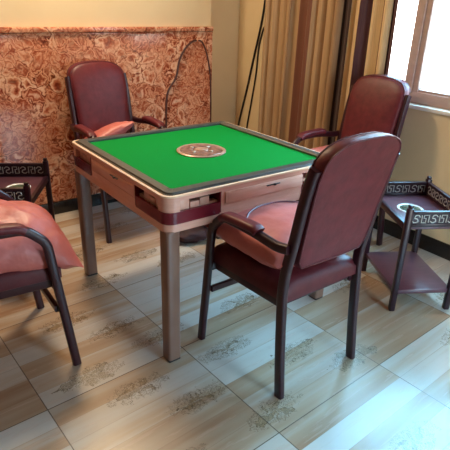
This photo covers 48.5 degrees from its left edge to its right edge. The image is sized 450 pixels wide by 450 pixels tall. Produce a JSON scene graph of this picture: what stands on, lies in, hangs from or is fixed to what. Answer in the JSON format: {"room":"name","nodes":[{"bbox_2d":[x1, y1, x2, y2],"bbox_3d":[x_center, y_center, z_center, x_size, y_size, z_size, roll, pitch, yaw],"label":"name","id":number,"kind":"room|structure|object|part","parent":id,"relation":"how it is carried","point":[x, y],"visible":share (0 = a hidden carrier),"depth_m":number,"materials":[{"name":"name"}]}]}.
{"room":"mahjong room","nodes":[
{"label":"mahjong room","id":0,"kind":"room"},
{"bbox_2d":[0,0,210,32],"bbox_3d":[-1.809,-1.276,2.874,3.935,2.750,0.400,-15,29,-33],"label":"wall","id":1,"kind":"structure","parent":0,"point":[13,13],"depth_m":3.35,"materials":[{"name":"beige paint"}]},
{"bbox_2d":[39,193,117,214],"bbox_3d":[-1.638,-0.010,3.313,3.736,0.092,0.033,-15,29,-33],"label":"baseboard","id":2,"kind":"structure","parent":1,"relation":"attached to","point":[68,205],"depth_m":3.64,"materials":[{"name":"black wood"}]},
{"bbox_2d":[0,31,212,204],"bbox_3d":[-1.623,-0.570,3.070,3.738,1.132,0.019,-15,29,-33],"label":"wall paneling","id":3,"kind":"structure","parent":1,"relation":"attached to","point":[35,117],"depth_m":3.44,"materials":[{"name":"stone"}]},
{"bbox_2d":[0,27,212,34],"bbox_3d":[-1.602,-1.096,2.830,3.740,0.046,0.031,-15,29,-33],"label":"trim","id":4,"kind":"structure","parent":1,"relation":"attached to","point":[6,30],"depth_m":3.33,"materials":[{"name":"orange stone"}]},
{"bbox_2d":[165,39,196,127],"bbox_3d":[-0.347,-0.937,3.913,0.288,0.968,0.016,-15,29,-33],"label":"cable","id":5,"kind":"object","parent":1,"relation":"attached to","point":[194,40],"visible":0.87,"depth_m":3.80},
{"bbox_2d":[198,40,211,121],"bbox_3d":[-0.162,-0.986,4.040,0.134,0.966,0.012,-15,29,-33],"label":"cable","id":6,"kind":"object","parent":1,"relation":"attached to","point":[198,40],"visible":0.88,"depth_m":3.97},
{"bbox_2d":[0,201,449,449],"bbox_3d":[-0.030,0.839,1.737,4.615,0.080,5.620,-15,29,-33],"label":"floor","id":7,"kind":"structure","parent":0,"point":[124,394],"depth_m":2.17,"materials":[{"name":"beige tile"}]},
{"bbox_2d":[0,158,54,220],"bbox_3d":[-1.169,-0.030,2.784,0.323,0.587,0.448,-1,24,-6],"label":"side table","id":8,"kind":"object","parent":7,"relation":"on","point":[21,181],"visible":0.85,"depth_m":2.86,"materials":[{"name":"brown wood"}]},
{"bbox_3d":[-1.141,-0.146,2.503,0.267,0.082,0.022,-1,24,-6],"label":"gallery rail","id":9,"kind":"part","parent":8,"relation":"part of","materials":[{"name":"brown wood"}]},
{"bbox_3d":[-1.184,-0.318,2.884,0.267,0.082,0.022,-1,24,-6],"label":"gallery rail","id":10,"kind":"part","parent":8,"relation":"part of","materials":[{"name":"brown wood"}]},
{"bbox_2d":[0,176,48,202],"bbox_3d":[-1.164,-0.190,2.712,0.481,0.035,0.526,-15,29,-33],"label":"tray","id":11,"kind":"object","parent":8,"relation":"on","point":[37,184],"depth_m":2.79,"materials":[{"name":"brown wood"}]},
{"bbox_3d":[-1.001,0.053,2.608,0.028,0.587,0.028,-1,24,-6],"label":"leg","id":12,"kind":"part","parent":8,"relation":"part of","materials":[{"name":"brown wood"}]},
{"bbox_3d":[-1.044,-0.118,2.990,0.028,0.587,0.028,-1,24,-6],"label":"leg","id":13,"kind":"part","parent":8,"relation":"part of","materials":[{"name":"brown wood"}]},
{"bbox_2d":[0,189,81,365],"bbox_3d":[-1.005,0.088,1.964,0.618,1.054,0.557,-15,29,-33],"label":"armchair","id":14,"kind":"object","parent":7,"relation":"on","point":[15,283],"visible":0.71,"depth_m":1.93,"materials":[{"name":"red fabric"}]},
{"bbox_3d":[-1.106,0.158,2.251,0.504,0.685,0.040,-17,30,-35],"label":"leg","id":15,"kind":"part","parent":14,"relation":"part of","materials":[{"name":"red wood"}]},
{"bbox_3d":[-0.970,0.189,2.040,0.414,0.046,0.490,-15,29,-33],"label":"seat frame","id":16,"kind":"part","parent":14,"relation":"part of","materials":[{"name":"red leather"}]},
{"bbox_2d":[0,199,83,273],"bbox_3d":[-0.910,0.034,2.014,0.519,0.239,0.485,-14,28,-31],"label":"seat cushion","id":17,"kind":"object","parent":14,"relation":"on","point":[18,253],"visible":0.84,"depth_m":1.94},
{"bbox_2d":[64,60,165,242],"bbox_3d":[-0.717,-0.525,3.355,0.557,1.054,0.618,-17,30,-36],"label":"armchair","id":18,"kind":"object","parent":7,"relation":"on","point":[98,95],"visible":0.48,"depth_m":3.32,"materials":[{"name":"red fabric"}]},
{"bbox_3d":[-1.012,-0.505,3.395,0.040,0.969,0.131,-17,30,-36],"label":"leg","id":19,"kind":"part","parent":18,"relation":"part of","materials":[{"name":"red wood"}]},
{"bbox_3d":[-0.876,-0.280,3.246,0.040,0.685,0.504,-15,29,-33],"label":"leg","id":20,"kind":"part","parent":18,"relation":"part of","materials":[{"name":"red wood"}]},
{"bbox_3d":[-0.849,-0.852,3.395,0.395,0.498,0.170,-17,30,-36],"label":"backrest","id":21,"kind":"part","parent":18,"relation":"part of","materials":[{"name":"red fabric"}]},
{"bbox_2d":[73,121,133,151],"bbox_3d":[-0.802,-0.575,3.276,0.326,0.245,0.400,-14,28,-31],"label":"seat cushion","id":22,"kind":"object","parent":18,"relation":"on","point":[115,128],"visible":0.36,"depth_m":3.16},
{"bbox_3d":[-0.689,-0.605,3.641,0.040,0.969,0.131,-17,30,-36],"label":"leg","id":23,"kind":"part","parent":18,"relation":"part of","materials":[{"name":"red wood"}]},
{"bbox_3d":[-0.497,-0.396,3.534,0.040,0.685,0.504,-19,32,-39],"label":"leg","id":24,"kind":"part","parent":18,"relation":"part of","materials":[{"name":"red wood"}]},
{"bbox_2d":[179,225,207,242],"bbox_3d":[-0.225,0.034,3.273,0.326,0.126,0.223,-3,25,-11],"label":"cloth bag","id":25,"kind":"object","parent":7,"relation":"on","point":[193,235],"visible":0.41,"depth_m":3.21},
{"bbox_2d":[72,121,323,362],"bbox_3d":[-0.127,-0.023,2.610,0.992,0.776,0.992,-15,29,-33],"label":"table","id":26,"kind":"object","parent":7,"relation":"on","point":[180,178],"visible":0.88,"depth_m":2.21,"materials":[{"name":"green fabric"}]},
{"bbox_2d":[74,151,91,175],"bbox_3d":[-0.612,-0.350,2.546,0.257,0.095,0.257,-15,29,-33],"label":"tray","id":27,"kind":"object","parent":26,"relation":"on","point":[82,159],"depth_m":2.47,"materials":[{"name":"red plastic"}]},
{"bbox_3d":[-0.754,-0.013,2.719,0.062,0.608,0.062,-15,29,-33],"label":"leg","id":28,"kind":"part","parent":26,"relation":"part of","materials":[{"name":"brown metal"}]},
{"bbox_3d":[-0.499,-0.208,2.207,0.009,0.057,0.432,-15,29,-33],"label":"drawer","id":29,"kind":"part","parent":26,"relation":"part of","materials":[{"name":"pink wood"}]},
{"bbox_3d":[-0.225,0.295,2.067,0.062,0.608,0.062,-15,29,-33],"label":"leg","id":30,"kind":"part","parent":26,"relation":"part of","materials":[{"name":"brown metal"}]},
{"bbox_2d":[134,185,221,225],"bbox_3d":[-0.194,-0.107,2.031,0.257,0.095,0.257,-15,29,-33],"label":"tray","id":31,"kind":"object","parent":26,"relation":"on","point":[190,209],"depth_m":1.95,"materials":[{"name":"red plastic"}]},
{"bbox_3d":[-0.118,-0.299,2.487,0.960,0.144,0.960,-15,29,-33],"label":"table frame","id":32,"kind":"part","parent":26,"relation":"part of","materials":[{"name":"pink wood"}]},
{"bbox_3d":[0.175,-0.154,2.134,0.432,0.057,0.009,-15,29,-33],"label":"drawer","id":33,"kind":"part","parent":26,"relation":"part of","materials":[{"name":"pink wood"}]},
{"bbox_2d":[301,172,306,190],"bbox_3d":[0.376,-0.263,2.420,0.257,0.095,0.257,-15,29,-33],"label":"tray","id":34,"kind":"object","parent":26,"relation":"on","point":[303,174],"depth_m":2.26,"materials":[{"name":"red plastic"}]},
{"bbox_3d":[0.495,0.098,2.559,0.062,0.608,0.062,-15,29,-33],"label":"leg","id":35,"kind":"part","parent":26,"relation":"part of","materials":[{"name":"brown metal"}]},
{"bbox_2d":[198,131,401,399],"bbox_3d":[0.284,0.090,2.050,0.557,1.054,0.618,-16,29,-34],"label":"armchair","id":36,"kind":"object","parent":7,"relation":"on","point":[345,185],"visible":0.98,"depth_m":1.83,"materials":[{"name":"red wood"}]},
{"bbox_3d":[0.049,0.293,2.031,0.040,0.685,0.504,-17,30,-37],"label":"leg","id":37,"kind":"part","parent":36,"relation":"part of","materials":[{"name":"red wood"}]},
{"bbox_2d":[204,201,297,268],"bbox_3d":[0.247,0.025,2.082,0.495,0.174,0.470,-15,28,-33],"label":"seat cushion","id":38,"kind":"object","parent":36,"relation":"on","point":[277,217],"visible":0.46,"depth_m":1.96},
{"bbox_3d":[0.252,0.185,2.135,0.490,0.046,0.414,-16,29,-34],"label":"seat frame","id":39,"kind":"part","parent":36,"relation":"part of","materials":[{"name":"red leather"}]},
{"bbox_3d":[0.240,0.247,1.801,0.040,0.969,0.131,-16,29,-34],"label":"leg","id":40,"kind":"part","parent":36,"relation":"part of","materials":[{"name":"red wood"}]},
{"bbox_3d":[0.424,-0.089,1.778,0.395,0.498,0.170,-16,29,-34],"label":"backrest","id":41,"kind":"part","parent":36,"relation":"part of","materials":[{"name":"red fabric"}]},
{"bbox_3d":[0.575,0.153,2.033,0.040,0.969,0.131,-16,29,-34],"label":"leg","id":42,"kind":"part","parent":36,"relation":"part of","materials":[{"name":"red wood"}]},
{"bbox_2d":[292,74,411,245],"bbox_3d":[0.745,-0.380,3.134,0.618,1.054,0.557,-15,29,-33],"label":"armchair","id":43,"kind":"object","parent":7,"relation":"on","point":[375,102],"visible":0.36,"depth_m":3.10,"materials":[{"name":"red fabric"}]},
{"bbox_3d":[0.548,-0.283,3.356,0.504,0.685,0.040,-13,28,-31],"label":"leg","id":44,"kind":"part","parent":43,"relation":"part of","materials":[{"name":"red leather"}]},
{"bbox_2d":[311,145,327,151],"bbox_3d":[0.706,-0.406,3.090,0.440,0.126,0.440,-15,29,-33],"label":"seat cushion","id":45,"kind":"object","parent":43,"relation":"on","point":[318,149],"visible":0.04,"depth_m":3.11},
{"bbox_3d":[0.788,-0.459,3.418,0.131,0.969,0.040,-15,29,-33],"label":"leg","id":46,"kind":"part","parent":43,"relation":"part of","materials":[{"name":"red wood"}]},
{"bbox_3d":[0.930,-0.682,3.141,0.170,0.498,0.395,-15,29,-33],"label":"backrest","id":47,"kind":"part","parent":43,"relation":"part of","materials":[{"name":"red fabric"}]},
{"bbox_3d":[1.035,-0.315,3.113,0.131,0.969,0.040,-15,29,-33],"label":"leg","id":48,"kind":"part","parent":43,"relation":"part of","materials":[{"name":"black metal"}]},
{"bbox_2d":[361,176,449,310],"bbox_3d":[0.997,0.086,2.678,0.323,0.587,0.448,-1,24,-6],"label":"side table","id":49,"kind":"object","parent":7,"relation":"on","point":[418,205],"visible":0.88,"depth_m":2.64,"materials":[{"name":"brown wood"}]},
{"bbox_3d":[0.831,0.002,2.854,0.028,0.587,0.028,-1,24,-6],"label":"leg","id":50,"kind":"part","parent":49,"relation":"part of","materials":[{"name":"brown wood"}]},
{"bbox_3d":[0.870,0.173,2.473,0.028,0.587,0.028,-1,24,-6],"label":"leg","id":51,"kind":"part","parent":49,"relation":"part of","materials":[{"name":"brown wood"}]},
{"bbox_3d":[0.984,-0.202,2.778,0.267,0.082,0.022,-1,24,-6],"label":"gallery rail","id":52,"kind":"part","parent":49,"relation":"part of","materials":[{"name":"brown wood"}]},
{"bbox_2d":[366,251,447,293],"bbox_3d":[0.992,0.253,2.752,0.301,0.024,0.426,-1,24,-6],"label":"shelf","id":53,"kind":"object","parent":49,"relation":"attached to","point":[416,277],"depth_m":2.70,"materials":[{"name":"brown wood"}]},
{"bbox_2d":[380,195,449,228],"bbox_3d":[1.002,-0.074,2.606,0.483,0.035,0.526,-15,29,-33],"label":"tray","id":54,"kind":"object","parent":49,"relation":"on","point":[395,206],"depth_m":2.61,"materials":[{"name":"brown wood"}]},
{"bbox_3d":[1.124,-0.002,2.882,0.028,0.587,0.028,-1,24,-6],"label":"leg","id":55,"kind":"part","parent":49,"relation":"part of","materials":[{"name":"brown wood"}]},
{"bbox_3d":[1.023,-0.031,2.397,0.267,0.082,0.022,-1,24,-6],"label":"gallery rail","id":56,"kind":"part","parent":49,"relation":"part of","materials":[{"name":"brown wood"}]},
{"bbox_3d":[1.150,-0.118,2.601,0.022,0.082,0.392,-1,24,-6],"label":"gallery rail","id":57,"kind":"part","parent":49,"relation":"part of","materials":[{"name":"brown wood"}]},
{"bbox_3d":[1.163,0.170,2.501,0.028,0.587,0.028,-1,24,-6],"label":"leg","id":58,"kind":"part","parent":49,"relation":"part of","materials":[{"name":"brown wood"}]},
{"bbox_2d":[211,0,239,124],"bbox_3d":[-0.030,-1.814,4.204,0.630,2.750,0.200,-15,29,-33],"label":"wall","id":59,"kind":"structure","parent":0,"point":[224,13],"depth_m":4.27,"materials":[{"name":"beige paint"}]},
{"bbox_2d":[235,0,449,244],"bbox_3d":[1.807,-0.894,2.275,0.200,2.750,5.420,-15,29,-33],"label":"wall","id":60,"kind":"structure","parent":0,"point":[425,136],"depth_m":3.20,"materials":[{"name":"beige paint"}]},
{"bbox_2d":[237,0,265,125],"bbox_3d":[0.201,-1.261,4.271,0.030,1.501,0.333,-15,29,-33],"label":"cable","id":61,"kind":"object","parent":60,"relation":"attached to","point":[263,11],"visible":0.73,"depth_m":4.18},
{"bbox_2d":[246,27,263,127],"bbox_3d":[0.241,-1.083,4.283,0.026,1.169,0.222,-15,29,-33],"label":"cable","id":62,"kind":"object","parent":60,"relation":"attached to","point":[263,27],"visible":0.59,"depth_m":4.20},
{"bbox_2d":[373,215,449,260],"bbox_3d":[1.623,0.305,2.829,0.014,0.100,5.220,-15,29,-33],"label":"baseboard","id":63,"kind":"structure","parent":60,"relation":"attached to","point":[441,249],"depth_m":3.23,"materials":[{"name":"black wood"}]},
{"bbox_2d":[405,0,449,115],"bbox_3d":[1.246,-1.407,2.873,0.218,1.435,2.070,-15,29,-33],"label":"window","id":64,"kind":"structure","parent":60,"relation":"in","point":[422,99],"depth_m":3.00,"materials":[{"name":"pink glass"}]},
{"bbox_3d":[1.226,-0.763,3.161,0.218,0.024,2.070,-15,29,-33],"label":"sill","id":65,"kind":"part","parent":64,"relation":"part of","materials":[{"name":"white stone"}]},
{"bbox_3d":[0.711,-2.639,2.879,0.080,0.120,1.600,-15,29,-33],"label":"trim","id":66,"kind":"structure","parent":0,"visible":0},
{"bbox_2d":[258,0,398,148],"bbox_3d":[0.684,-1.394,3.438,0.082,2.590,1.237,-15,29,-33],"label":"curtain","id":67,"kind":"object","parent":66,"relation":"hanging from","point":[314,51],"visible":0.59,"depth_m":3.58,"materials":[{"name":"fabric"}]}
]}

